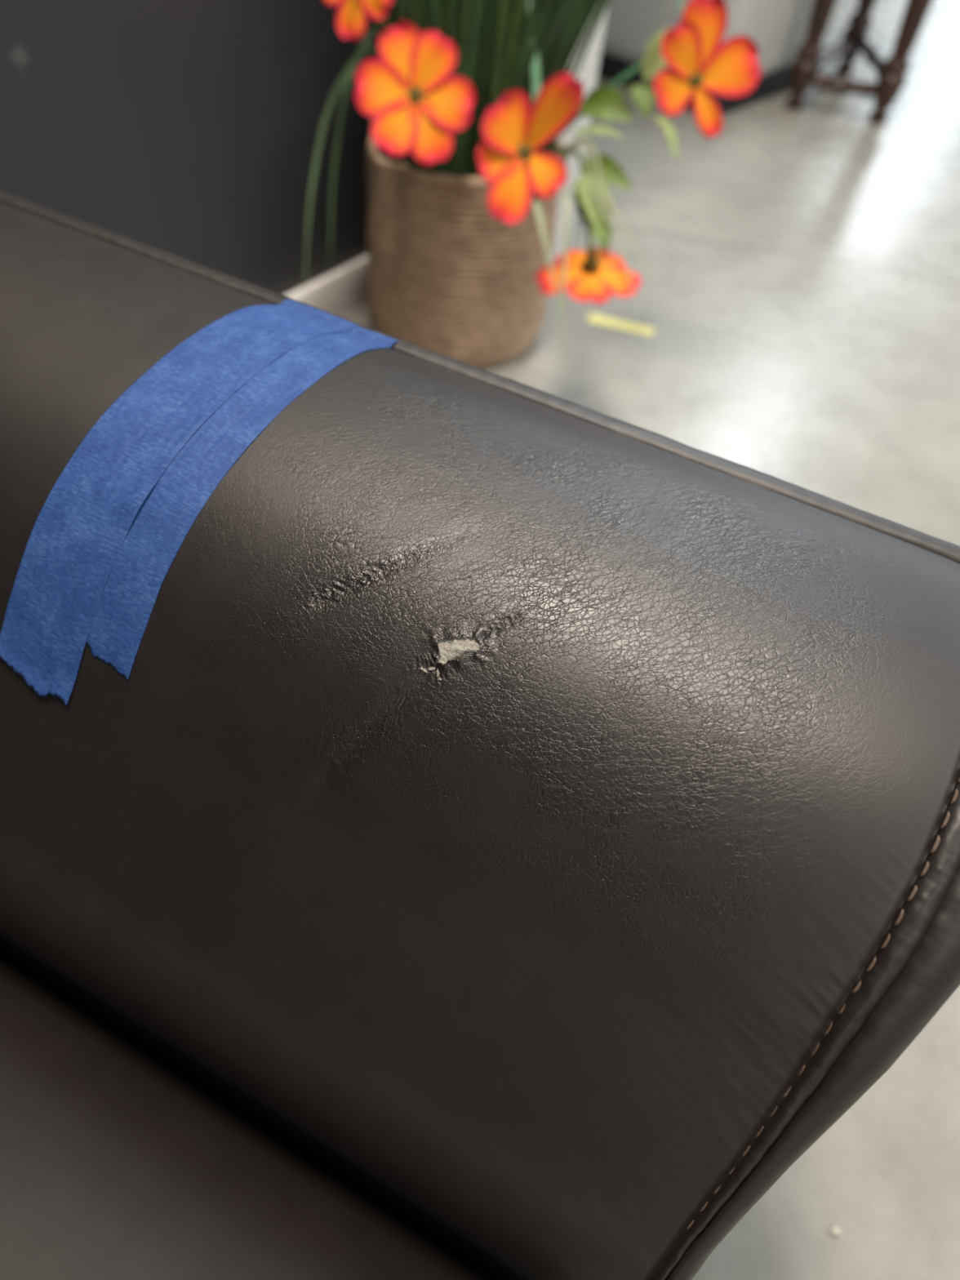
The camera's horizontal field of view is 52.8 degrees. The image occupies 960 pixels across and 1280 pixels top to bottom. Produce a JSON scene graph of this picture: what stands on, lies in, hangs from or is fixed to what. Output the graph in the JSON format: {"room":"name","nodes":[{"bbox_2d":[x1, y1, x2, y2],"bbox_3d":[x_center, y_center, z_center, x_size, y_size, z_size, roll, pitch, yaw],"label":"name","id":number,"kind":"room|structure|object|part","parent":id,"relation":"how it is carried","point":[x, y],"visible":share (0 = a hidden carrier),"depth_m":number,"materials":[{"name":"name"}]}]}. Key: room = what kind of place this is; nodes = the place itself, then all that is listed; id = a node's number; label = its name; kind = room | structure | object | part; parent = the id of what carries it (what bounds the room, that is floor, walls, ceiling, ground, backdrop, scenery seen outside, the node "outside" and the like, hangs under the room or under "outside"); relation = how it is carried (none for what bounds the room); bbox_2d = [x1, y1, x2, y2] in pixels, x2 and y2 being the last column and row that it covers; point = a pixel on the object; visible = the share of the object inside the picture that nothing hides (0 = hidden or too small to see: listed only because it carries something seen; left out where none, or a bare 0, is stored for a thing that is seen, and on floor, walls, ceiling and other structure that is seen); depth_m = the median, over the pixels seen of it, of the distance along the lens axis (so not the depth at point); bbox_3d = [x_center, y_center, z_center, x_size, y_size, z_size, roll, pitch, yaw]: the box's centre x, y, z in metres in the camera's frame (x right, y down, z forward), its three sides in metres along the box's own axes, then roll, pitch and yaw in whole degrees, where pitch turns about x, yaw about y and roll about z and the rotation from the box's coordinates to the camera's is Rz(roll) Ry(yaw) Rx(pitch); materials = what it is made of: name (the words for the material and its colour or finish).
{"room":"living room","nodes":[
{"label":"living room","id":0,"kind":"room"},
{"bbox_2d":[0,0,397,295],"bbox_3d":[-1.601,-0.210,-0.603,0.146,2.700,5.300,31,51,21],"label":"wall","id":1,"kind":"structure","parent":0,"point":[188,130],"depth_m":1.31,"materials":[{"name":"grey paint"}]},
{"bbox_2d":[284,254,368,316],"bbox_3d":[-1.651,0.720,0.320,0.014,0.082,5.280,31,51,21],"label":"baseboard","id":2,"kind":"structure","parent":1,"relation":"attached to","point":[345,289],"depth_m":1.70,"materials":[{"name":"white paint"}]},
{"bbox_2d":[551,0,568,44],"bbox_3d":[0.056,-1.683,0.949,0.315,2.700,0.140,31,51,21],"label":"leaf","id":3,"kind":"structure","parent":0,"point":[567,2],"depth_m":1.58,"materials":[{"name":"green plant"}]},
{"bbox_2d":[551,0,608,264],"bbox_3d":[0.190,-1.717,0.995,0.185,2.700,0.110,31,51,21],"label":"trim","id":4,"kind":"structure","parent":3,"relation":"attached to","point":[588,72],"depth_m":1.77,"materials":[{"name":"white paint"}]},
{"bbox_2d":[341,0,959,1279],"bbox_3d":[2.655,-5.215,6.435,44.000,0.110,45.178,7,47,0],"label":"floor","id":5,"kind":"structure","parent":0,"point":[802,304],"depth_m":1.79,"materials":[{"name":"concrete"}]},
{"bbox_2d":[366,116,566,368],"bbox_3d":[-0.031,-0.679,1.627,0.317,0.338,0.318,0,47,-6],"label":"rope basket","id":6,"kind":"object","parent":5,"relation":"on","point":[448,277],"visible":0.78,"depth_m":1.53,"materials":[{"name":"wicker"}]},
{"bbox_3d":[-0.161,-0.821,1.539,0.017,0.039,0.067,16,48,8],"label":"rope handle","id":7,"kind":"part","parent":6,"relation":"part of","materials":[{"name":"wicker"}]},
{"bbox_2d":[304,0,761,373],"bbox_3d":[0.128,-0.990,1.247,0.598,1.017,0.661,21,49,13],"label":"artificial plant","id":8,"kind":"object","parent":6,"relation":"in","point":[444,65],"visible":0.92,"depth_m":1.35,"materials":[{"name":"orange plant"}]},
{"bbox_3d":[-0.189,-0.710,1.453,0.270,0.285,0.138,-27,56,-28],"label":"grass blade","id":9,"kind":"part","parent":8,"relation":"part of","materials":[{"name":"green plastic"}]},
{"bbox_3d":[-0.112,-0.814,1.427,0.142,0.298,0.008,-28,56,-28],"label":"stem","id":10,"kind":"part","parent":8,"relation":"part of","materials":[{"name":"green plastic"}]},
{"bbox_3d":[-0.160,-0.967,1.319,0.104,0.684,0.031,-18,52,-21],"label":"grass blade","id":11,"kind":"part","parent":8,"relation":"part of","materials":[{"name":"green plastic"}]},
{"bbox_3d":[-0.161,-0.962,1.302,0.118,0.701,0.033,-14,51,-19],"label":"grass blade","id":12,"kind":"part","parent":8,"relation":"part of","materials":[{"name":"plastic"}]},
{"bbox_3d":[-0.130,-0.731,1.460,0.181,0.312,0.191,7,47,0],"label":"grass blade","id":13,"kind":"part","parent":8,"relation":"part of","materials":[{"name":"green plastic"}]},
{"bbox_3d":[-0.151,-0.893,1.350,0.097,0.539,0.014,7,47,0],"label":"grass blade","id":14,"kind":"part","parent":8,"relation":"part of","materials":[{"name":"green plastic"}]},
{"bbox_3d":[-0.123,-1.015,1.302,0.022,0.779,0.062,-12,50,-17],"label":"grass blade","id":15,"kind":"part","parent":8,"relation":"part of","materials":[{"name":"green plastic"}]},
{"bbox_3d":[-0.161,-0.928,1.266,0.145,0.708,0.004,-9,49,-14],"label":"grass blade","id":16,"kind":"part","parent":8,"relation":"part of","materials":[{"name":"green plastic"}]},
{"bbox_3d":[-0.117,-0.929,1.387,0.060,0.540,0.047,7,47,0],"label":"grass blade","id":17,"kind":"part","parent":8,"relation":"part of","materials":[{"name":"green plastic"}]},
{"bbox_3d":[-0.104,-1.000,1.242,0.041,0.850,0.002,13,47,5],"label":"grass blade","id":18,"kind":"part","parent":8,"relation":"part of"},
{"bbox_3d":[-0.141,-0.900,1.238,0.139,0.715,0.066,7,47,0],"label":"grass blade","id":19,"kind":"part","parent":8,"relation":"part of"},
{"bbox_3d":[-0.110,-0.842,1.278,0.006,0.583,0.120,29,51,19],"label":"grass blade","id":20,"kind":"part","parent":8,"relation":"part of","materials":[{"name":"green plastic"}]},
{"bbox_3d":[-0.107,-0.985,1.338,0.013,0.689,0.084,-32,58,-30],"label":"grass blade","id":21,"kind":"part","parent":8,"relation":"part of","materials":[{"name":"green plastic"}]},
{"bbox_3d":[-0.128,-0.865,1.319,0.115,0.550,0.020,7,47,0],"label":"grass blade","id":22,"kind":"part","parent":8,"relation":"part of","materials":[{"name":"plastic"}]},
{"bbox_3d":[-0.088,-0.754,1.341,0.028,0.034,0.038,7,47,0],"label":"flower","id":23,"kind":"part","parent":8,"relation":"part of","materials":[{"name":"plastic"}]},
{"bbox_3d":[-0.078,-0.990,1.291,0.009,0.769,0.140,-3,48,-9],"label":"grass blade","id":24,"kind":"part","parent":8,"relation":"part of","materials":[{"name":"green plastic"}]},
{"bbox_3d":[-0.132,-0.943,1.244,0.170,0.765,0.037,7,47,0],"label":"grass blade","id":25,"kind":"part","parent":8,"relation":"part of","materials":[{"name":"green plastic"}]},
{"bbox_3d":[-0.128,-0.940,1.264,0.168,0.733,0.030,7,47,0],"label":"grass blade","id":26,"kind":"part","parent":8,"relation":"part of","materials":[{"name":"green plastic"}]},
{"bbox_3d":[-0.067,-0.974,1.252,0.008,0.807,0.033,7,47,0],"label":"grass blade","id":27,"kind":"part","parent":8,"relation":"part of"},
{"bbox_3d":[-0.112,-0.983,1.234,0.136,0.837,0.002,7,47,0],"label":"grass blade","id":28,"kind":"part","parent":8,"relation":"part of","materials":[{"name":"green plastic"}]},
{"bbox_3d":[-0.026,-0.861,1.302,0.143,0.588,0.075,7,47,0],"label":"grass blade","id":29,"kind":"part","parent":8,"relation":"part of","materials":[{"name":"green plastic"}]},
{"bbox_3d":[-0.050,-0.978,1.266,0.006,0.793,0.069,33,52,23],"label":"grass blade","id":30,"kind":"part","parent":8,"relation":"part of","materials":[{"name":"green plastic"}]},
{"bbox_3d":[-0.064,-0.982,1.229,0.025,0.851,0.011,7,47,0],"label":"grass blade","id":31,"kind":"part","parent":8,"relation":"part of","materials":[{"name":"green plastic"}]},
{"bbox_3d":[-0.016,-1.011,1.251,0.123,0.867,0.004,-9,49,-14],"label":"grass blade","id":32,"kind":"part","parent":8,"relation":"part of","materials":[{"name":"green plastic"}]},
{"bbox_3d":[0.013,-0.901,1.284,0.189,0.674,0.039,7,47,0],"label":"grass blade","id":33,"kind":"part","parent":8,"relation":"part of","materials":[{"name":"green plastic"}]},
{"bbox_3d":[-0.071,-0.940,1.177,0.094,0.869,0.006,-26,55,-27],"label":"grass blade","id":34,"kind":"part","parent":8,"relation":"part of","materials":[{"name":"green plastic"}]},
{"bbox_3d":[-0.075,-0.875,1.332,0.089,0.555,0.006,28,51,19],"label":"grass blade","id":35,"kind":"part","parent":8,"relation":"part of","materials":[{"name":"green plastic"}]},
{"bbox_3d":[-0.056,-0.918,1.274,0.051,0.700,0.005,-30,57,-29],"label":"grass blade","id":36,"kind":"part","parent":8,"relation":"part of","materials":[{"name":"green plastic"}]},
{"bbox_3d":[0.009,-0.946,1.339,0.186,0.654,0.002,1,47,-5],"label":"grass blade","id":37,"kind":"part","parent":8,"relation":"part of","materials":[{"name":"green plastic"}]},
{"bbox_3d":[0.002,-0.891,1.365,0.198,0.542,0.006,22,49,14],"label":"grass blade","id":38,"kind":"part","parent":8,"relation":"part of","materials":[{"name":"green plastic"}]},
{"bbox_3d":[-0.024,-0.992,1.264,0.013,0.820,0.144,7,47,0],"label":"grass blade","id":39,"kind":"part","parent":8,"relation":"part of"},
{"bbox_3d":[-0.053,-0.975,1.298,0.007,0.744,0.129,-30,57,-29],"label":"grass blade","id":40,"kind":"part","parent":8,"relation":"part of","materials":[{"name":"green plastic"}]},
{"bbox_3d":[0.035,-0.864,1.310,0.202,0.590,0.040,7,47,0],"label":"grass blade","id":41,"kind":"part","parent":8,"relation":"part of","materials":[{"name":"green plastic"}]},
{"bbox_3d":[-0.024,-0.978,1.197,0.019,0.900,0.093,7,47,0],"label":"grass blade","id":42,"kind":"part","parent":8,"relation":"part of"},
{"bbox_3d":[0.058,-0.934,1.326,0.210,0.665,0.114,7,47,0],"label":"grass blade","id":43,"kind":"part","parent":8,"relation":"part of","materials":[{"name":"green plastic"}]},
{"bbox_3d":[0.046,-0.936,1.304,0.204,0.698,0.001,9,47,2],"label":"grass blade","id":44,"kind":"part","parent":8,"relation":"part of","materials":[{"name":"green plastic"}]},
{"bbox_3d":[-0.003,-0.965,1.196,0.018,0.886,0.033,7,47,0],"label":"grass blade","id":45,"kind":"part","parent":8,"relation":"part of","materials":[{"name":"green plastic"}]},
{"bbox_3d":[0.078,-0.971,1.246,0.209,0.836,0.010,7,47,0],"label":"grass blade","id":46,"kind":"part","parent":8,"relation":"part of","materials":[{"name":"green plastic"}]},
{"bbox_3d":[-0.002,-0.884,1.201,0.028,0.770,0.053,7,47,0],"label":"grass blade","id":47,"kind":"part","parent":8,"relation":"part of","materials":[{"name":"green plastic"}]},
{"bbox_3d":[-0.058,-0.895,1.311,0.134,0.616,0.057,7,47,0],"label":"grass blade","id":48,"kind":"part","parent":8,"relation":"part of","materials":[{"name":"green plastic"}]},
{"bbox_3d":[0.045,-0.920,1.236,0.133,0.776,0.061,7,47,0],"label":"grass blade","id":49,"kind":"part","parent":8,"relation":"part of","materials":[{"name":"green plastic"}]},
{"bbox_3d":[0.081,-0.957,1.323,0.220,0.705,0.094,7,47,0],"label":"grass blade","id":50,"kind":"part","parent":8,"relation":"part of","materials":[{"name":"green plastic"}]},
{"bbox_3d":[0.000,-0.926,1.259,0.006,0.742,0.064,7,47,0],"label":"grass blade","id":51,"kind":"part","parent":8,"relation":"part of","materials":[{"name":"green plastic"}]},
{"bbox_3d":[0.006,-0.866,1.304,0.037,0.596,0.051,7,47,0],"label":"grass blade","id":52,"kind":"part","parent":8,"relation":"part of","materials":[{"name":"green plastic"}]},
{"bbox_3d":[0.004,-1.018,1.325,0.008,0.770,0.027,-27,56,-28],"label":"grass blade","id":53,"kind":"part","parent":8,"relation":"part of","materials":[{"name":"green plastic"}]},
{"bbox_3d":[0.100,-0.996,1.268,0.227,0.840,0.045,7,47,0],"label":"grass blade","id":54,"kind":"part","parent":8,"relation":"part of","materials":[{"name":"green plastic"}]},
{"bbox_3d":[0.074,-1.071,1.273,0.129,0.930,0.120,7,47,0],"label":"grass blade","id":55,"kind":"part","parent":8,"relation":"part of","materials":[{"name":"green plastic"}]},
{"bbox_3d":[0.119,-1.062,1.356,0.232,0.804,0.069,7,47,0],"label":"grass blade","id":56,"kind":"part","parent":8,"relation":"part of","materials":[{"name":"green plastic"}]},
{"bbox_3d":[0.027,-0.890,1.320,0.075,0.609,0.008,7,47,0],"label":"grass blade","id":57,"kind":"part","parent":8,"relation":"part of","materials":[{"name":"green plastic"}]},
{"bbox_3d":[-0.018,-0.951,1.260,0.120,0.772,0.006,-25,55,-26],"label":"grass blade","id":58,"kind":"part","parent":8,"relation":"part of","materials":[{"name":"green plastic"}]},
{"bbox_3d":[0.115,-0.914,1.259,0.239,0.746,0.027,7,47,0],"label":"grass blade","id":59,"kind":"part","parent":8,"relation":"part of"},
{"bbox_3d":[0.060,-0.988,1.194,0.089,0.932,0.008,7,47,0],"label":"grass blade","id":60,"kind":"part","parent":8,"relation":"part of","materials":[{"name":"green plastic"}]},
{"bbox_3d":[-0.014,-0.975,1.222,0.113,0.860,0.005,-13,50,-18],"label":"grass blade","id":61,"kind":"part","parent":8,"relation":"part of","materials":[{"name":"green plastic"}]},
{"bbox_3d":[0.080,-0.889,1.377,0.223,0.534,0.001,7,47,0],"label":"grass blade","id":62,"kind":"part","parent":8,"relation":"part of","materials":[{"name":"green plastic"}]},
{"bbox_3d":[0.100,-1.044,1.254,0.148,0.926,0.086,7,47,0],"label":"grass blade","id":63,"kind":"part","parent":8,"relation":"part of","materials":[{"name":"green plastic"}]},
{"bbox_3d":[0.055,-1.016,1.257,0.058,0.876,0.083,7,47,0],"label":"grass blade","id":64,"kind":"part","parent":8,"relation":"part of","materials":[{"name":"green plastic"}]},
{"bbox_3d":[0.051,-0.973,1.360,0.063,0.666,0.156,7,47,0],"label":"grass blade","id":65,"kind":"part","parent":8,"relation":"part of","materials":[{"name":"green plastic"}]},
{"bbox_3d":[0.008,-0.947,1.316,0.008,0.688,0.129,-21,53,-24],"label":"grass blade","id":66,"kind":"part","parent":8,"relation":"part of","materials":[{"name":"green plastic"}]},
{"bbox_3d":[0.129,-0.991,1.316,0.242,0.769,0.045,7,47,0],"label":"grass blade","id":67,"kind":"part","parent":8,"relation":"part of","materials":[{"name":"green plastic"}]},
{"bbox_3d":[0.060,-0.866,1.249,0.087,0.686,0.094,7,47,0],"label":"grass blade","id":68,"kind":"part","parent":8,"relation":"part of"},
{"bbox_3d":[0.045,-0.981,1.226,0.010,0.872,0.105,7,47,0],"label":"grass blade","id":69,"kind":"part","parent":8,"relation":"part of","materials":[{"name":"green plastic"}]},
{"bbox_3d":[0.043,-0.928,1.192,0.006,0.850,0.023,7,47,0],"label":"grass blade","id":70,"kind":"part","parent":8,"relation":"part of","materials":[{"name":"green plastic"}]},
{"bbox_3d":[0.034,-0.948,1.260,0.006,0.776,0.072,-24,54,-25],"label":"grass blade","id":71,"kind":"part","parent":8,"relation":"part of","materials":[{"name":"green plastic"}]},
{"bbox_3d":[0.138,-0.888,1.305,0.251,0.646,0.017,7,47,0],"label":"grass blade","id":72,"kind":"part","parent":8,"relation":"part of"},
{"bbox_3d":[0.045,-0.840,1.302,0.046,0.570,0.054,7,47,0],"label":"grass blade","id":73,"kind":"part","parent":8,"relation":"part of","materials":[{"name":"green plastic"}]},
{"bbox_3d":[0.031,-0.870,1.295,0.050,0.620,0.055,7,47,0],"label":"grass blade","id":74,"kind":"part","parent":8,"relation":"part of","materials":[{"name":"green plastic"}]},
{"bbox_3d":[0.079,-0.888,1.252,0.086,0.714,0.034,7,47,0],"label":"grass blade","id":75,"kind":"part","parent":8,"relation":"part of","materials":[{"name":"green plastic"}]},
{"bbox_3d":[0.116,-1.031,1.325,0.225,0.807,0.009,-26,55,-27],"label":"grass blade","id":76,"kind":"part","parent":8,"relation":"part of","materials":[{"name":"green plastic"}]},
{"bbox_3d":[0.077,-0.975,1.224,0.034,0.872,0.016,7,47,0],"label":"grass blade","id":77,"kind":"part","parent":8,"relation":"part of","materials":[{"name":"green plastic"}]},
{"bbox_3d":[0.112,-0.871,1.290,0.164,0.643,0.047,7,47,0],"label":"grass blade","id":78,"kind":"part","parent":8,"relation":"part of","materials":[{"name":"green plastic"}]},
{"bbox_3d":[0.063,-0.906,1.267,0.006,0.714,0.057,19,48,11],"label":"grass blade","id":79,"kind":"part","parent":8,"relation":"part of","materials":[{"name":"green plastic"}]},
{"bbox_3d":[0.058,-0.649,1.290,0.028,0.032,0.037,7,47,0],"label":"flower","id":80,"kind":"part","parent":8,"relation":"part of","materials":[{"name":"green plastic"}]},
{"bbox_3d":[0.082,-0.800,1.265,0.077,0.577,0.105,7,47,0],"label":"grass blade","id":81,"kind":"part","parent":8,"relation":"part of","materials":[{"name":"green plastic"}]},
{"bbox_3d":[0.163,-0.912,1.285,0.257,0.713,0.114,7,47,0],"label":"grass blade","id":82,"kind":"part","parent":8,"relation":"part of","materials":[{"name":"green plastic"}]},
{"bbox_3d":[0.078,-0.883,1.273,0.007,0.677,0.077,7,47,0],"label":"grass blade","id":83,"kind":"part","parent":8,"relation":"part of","materials":[{"name":"green plastic"}]},
{"bbox_3d":[0.068,-0.775,1.402,0.046,0.311,0.150,7,47,0],"label":"grass blade","id":84,"kind":"part","parent":8,"relation":"part of","materials":[{"name":"green plastic"}]},
{"bbox_3d":[0.163,-0.839,1.207,0.268,0.728,0.112,7,47,0],"label":"grass blade","id":85,"kind":"part","parent":8,"relation":"part of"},
{"bbox_3d":[0.138,-1.039,1.272,0.113,0.899,0.003,12,47,5],"label":"grass blade","id":86,"kind":"part","parent":8,"relation":"part of","materials":[{"name":"green plastic"}]},
{"bbox_3d":[0.159,-0.981,1.222,0.155,0.897,0.059,7,47,0],"label":"grass blade","id":87,"kind":"part","parent":8,"relation":"part of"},
{"bbox_3d":[0.184,-0.910,1.198,0.291,0.840,0.006,22,49,13],"label":"grass blade","id":88,"kind":"part","parent":8,"relation":"part of","materials":[{"name":"green plastic"}]},
{"bbox_3d":[0.062,-0.603,1.351,0.023,0.160,0.289,-10,49,-16],"label":"grass blade","id":89,"kind":"part","parent":8,"relation":"part of","materials":[{"name":"green plastic"}]},
{"bbox_3d":[0.106,-0.902,1.317,0.038,0.643,0.007,7,47,0],"label":"grass blade","id":90,"kind":"part","parent":8,"relation":"part of","materials":[{"name":"green plastic"}]},
{"bbox_3d":[0.180,-0.843,1.241,0.275,0.687,0.107,7,47,0],"label":"grass blade","id":91,"kind":"part","parent":8,"relation":"part of","materials":[{"name":"green plastic"}]},
{"bbox_3d":[0.229,-1.037,1.341,0.287,0.811,0.148,7,47,0],"label":"grass blade","id":92,"kind":"part","parent":8,"relation":"part of","materials":[{"name":"green plastic"}]},
{"bbox_3d":[0.199,-0.881,1.283,0.284,0.680,0.019,7,47,0],"label":"grass blade","id":93,"kind":"part","parent":8,"relation":"part of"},
{"bbox_3d":[0.105,-0.566,1.406,0.009,0.195,0.351,-1,47,-7],"label":"grass blade","id":94,"kind":"part","parent":8,"relation":"part of","materials":[{"name":"plastic"}]},
{"bbox_3d":[0.205,-0.950,1.247,0.283,0.827,0.003,10,47,3],"label":"grass blade","id":95,"kind":"part","parent":8,"relation":"part of","materials":[{"name":"green plastic"}]},
{"bbox_3d":[0.144,-0.834,1.303,0.123,0.577,0.058,7,47,0],"label":"grass blade","id":96,"kind":"part","parent":8,"relation":"part of","materials":[{"name":"green plastic"}]},
{"bbox_3d":[0.244,-0.912,1.212,0.304,0.833,0.087,7,47,0],"label":"grass blade","id":97,"kind":"part","parent":8,"relation":"part of","materials":[{"name":"green plastic"}]},
{"bbox_3d":[0.204,-0.886,1.273,0.257,0.702,0.016,7,47,0],"label":"grass blade","id":98,"kind":"part","parent":8,"relation":"part of","materials":[{"name":"green plastic"}]},
{"bbox_3d":[0.203,-0.851,1.302,0.286,0.612,0.006,7,47,0],"label":"grass blade","id":99,"kind":"part","parent":8,"relation":"part of","materials":[{"name":"green plastic"}]},
{"bbox_3d":[0.192,-0.833,1.321,0.283,0.559,0.090,7,47,0],"label":"grass blade","id":100,"kind":"part","parent":8,"relation":"part of","materials":[{"name":"green plastic"}]},
{"bbox_3d":[0.119,-0.661,1.434,0.051,0.122,0.255,-19,52,-22],"label":"stem","id":101,"kind":"part","parent":8,"relation":"part of","materials":[{"name":"green plastic"}]},
{"bbox_3d":[0.244,-0.921,1.397,0.302,0.575,0.099,7,47,0],"label":"grass blade","id":102,"kind":"part","parent":8,"relation":"part of","materials":[{"name":"plastic"}]},
{"bbox_3d":[0.230,-0.894,1.301,0.298,0.677,0.002,7,47,0],"label":"grass blade","id":103,"kind":"part","parent":8,"relation":"part of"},
{"bbox_3d":[0.265,-0.952,1.396,0.310,0.621,0.160,7,47,0],"label":"grass blade","id":104,"kind":"part","parent":8,"relation":"part of","materials":[{"name":"green plastic"}]},
{"bbox_3d":[0.231,-0.894,1.323,0.299,0.645,0.022,7,47,0],"label":"grass blade","id":105,"kind":"part","parent":8,"relation":"part of","materials":[{"name":"plastic"}]},
{"bbox_3d":[0.238,-0.953,1.448,0.314,0.543,0.007,-6,48,-12],"label":"grass blade","id":106,"kind":"part","parent":8,"relation":"part of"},
{"bbox_3d":[0.158,-0.540,1.362,0.028,0.039,0.028,7,47,0],"label":"flower","id":107,"kind":"part","parent":8,"relation":"part of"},
{"bbox_3d":[0.167,-0.764,1.483,0.269,0.198,0.056,5,47,-2],"label":"stem","id":108,"kind":"part","parent":8,"relation":"part of","materials":[{"name":"green plastic"}]},
{"bbox_3d":[0.153,-0.616,1.389,0.021,0.177,0.335,-20,53,-23],"label":"grass blade","id":109,"kind":"part","parent":8,"relation":"part of","materials":[{"name":"green plastic"}]},
{"bbox_3d":[0.161,-0.638,1.394,0.027,0.154,0.310,-22,53,-24],"label":"grass blade","id":110,"kind":"part","parent":8,"relation":"part of","materials":[{"name":"plastic"}]},
{"bbox_3d":[0.181,-0.891,1.495,0.246,0.351,0.135,7,47,0],"label":"grass blade","id":111,"kind":"part","parent":8,"relation":"part of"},
{"bbox_3d":[0.317,-0.826,1.428,0.028,0.031,0.038,7,47,0],"label":"flower","id":112,"kind":"part","parent":8,"relation":"part of","materials":[{"name":"plastic"}]},
{"bbox_3d":[0.123,-0.739,1.498,0.016,0.036,0.067,15,48,8],"label":"rope handle","id":113,"kind":"part","parent":6,"relation":"part of","materials":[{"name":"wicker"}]},
{"bbox_2d":[0,190,959,1279],"bbox_3d":[-0.476,0.183,0.405,1.129,0.878,1.025,25,50,16],"label":"leather sofa","id":114,"kind":"object","parent":5,"relation":"on","point":[511,824],"visible":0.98,"depth_m":0.40,"materials":[{"name":"black leather"}]},
{"bbox_2d":[0,299,399,706],"bbox_3d":[-0.136,-0.082,0.488,0.074,0.098,0.250,25,49,16],"label":"tape","id":115,"kind":"object","parent":114,"relation":"on","point":[101,548],"visible":1,"depth_m":0.44,"materials":[{"name":"blue paper"}]},
{"bbox_2d":[0,948,503,1279],"bbox_3d":[-0.482,0.351,0.328,0.832,0.210,0.710,25,49,16],"label":"seat cushion","id":116,"kind":"object","parent":114,"relation":"on","point":[166,1113],"depth_m":0.42,"materials":[{"name":"brown leather"}]},
{"bbox_3d":[-0.248,-0.073,0.777,1.060,0.521,0.020,25,49,16],"label":"panel","id":117,"kind":"part","parent":114,"relation":"part of","materials":[{"name":"brown leather"}]},
{"bbox_3d":[0.158,0.235,0.529,0.047,0.534,0.321,30,51,20],"label":"panel","id":118,"kind":"part","parent":114,"relation":"part of","materials":[{"name":"brown leather"}]},
{"bbox_2d":[586,313,654,336],"bbox_3d":[0.263,-0.588,1.804,0.125,0.001,0.030,16,48,8],"label":"floor marker","id":119,"kind":"object","parent":5,"relation":"on","point":[602,320],"visible":1,"depth_m":1.80,"materials":[{"name":"yellow plastic"}]},
{"bbox_2d":[596,0,813,114],"bbox_3d":[0.502,-1.903,2.693,0.860,0.520,0.530,36,53,24],"label":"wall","id":120,"kind":"structure","parent":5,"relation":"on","point":[778,28],"depth_m":2.59,"materials":[{"name":"white paint"}]},
{"bbox_2d":[830,1226,840,1235],"bbox_3d":[0.296,0.492,0.806,0.009,0.004,0.006,7,47,0],"label":"crumb","id":121,"kind":"object","parent":5,"relation":"on","point":[834,1231],"visible":1,"depth_m":0.80,"materials":[{"name":"beige food"}]},
{"bbox_2d":[785,0,933,123],"bbox_3d":[1.060,-1.780,2.555,0.580,0.650,0.588,7,47,0],"label":"stool","id":122,"kind":"object","parent":5,"relation":"on","point":[811,59],"visible":1,"depth_m":2.63,"materials":[{"name":"brown wood"}]},
{"bbox_3d":[0.904,-1.700,2.483,0.078,0.620,0.076,7,47,0],"label":"leg","id":123,"kind":"part","parent":122,"relation":"part of","materials":[{"name":"brown wood"}]},
{"bbox_3d":[1.141,-1.949,2.740,0.078,0.620,0.076,7,47,0],"label":"leg","id":124,"kind":"part","parent":122,"relation":"part of","materials":[{"name":"brown wood"}]},
{"bbox_3d":[1.130,-1.653,2.465,0.078,0.620,0.076,7,47,0],"label":"leg","id":125,"kind":"part","parent":122,"relation":"part of","materials":[{"name":"brown wood"}]}
]}

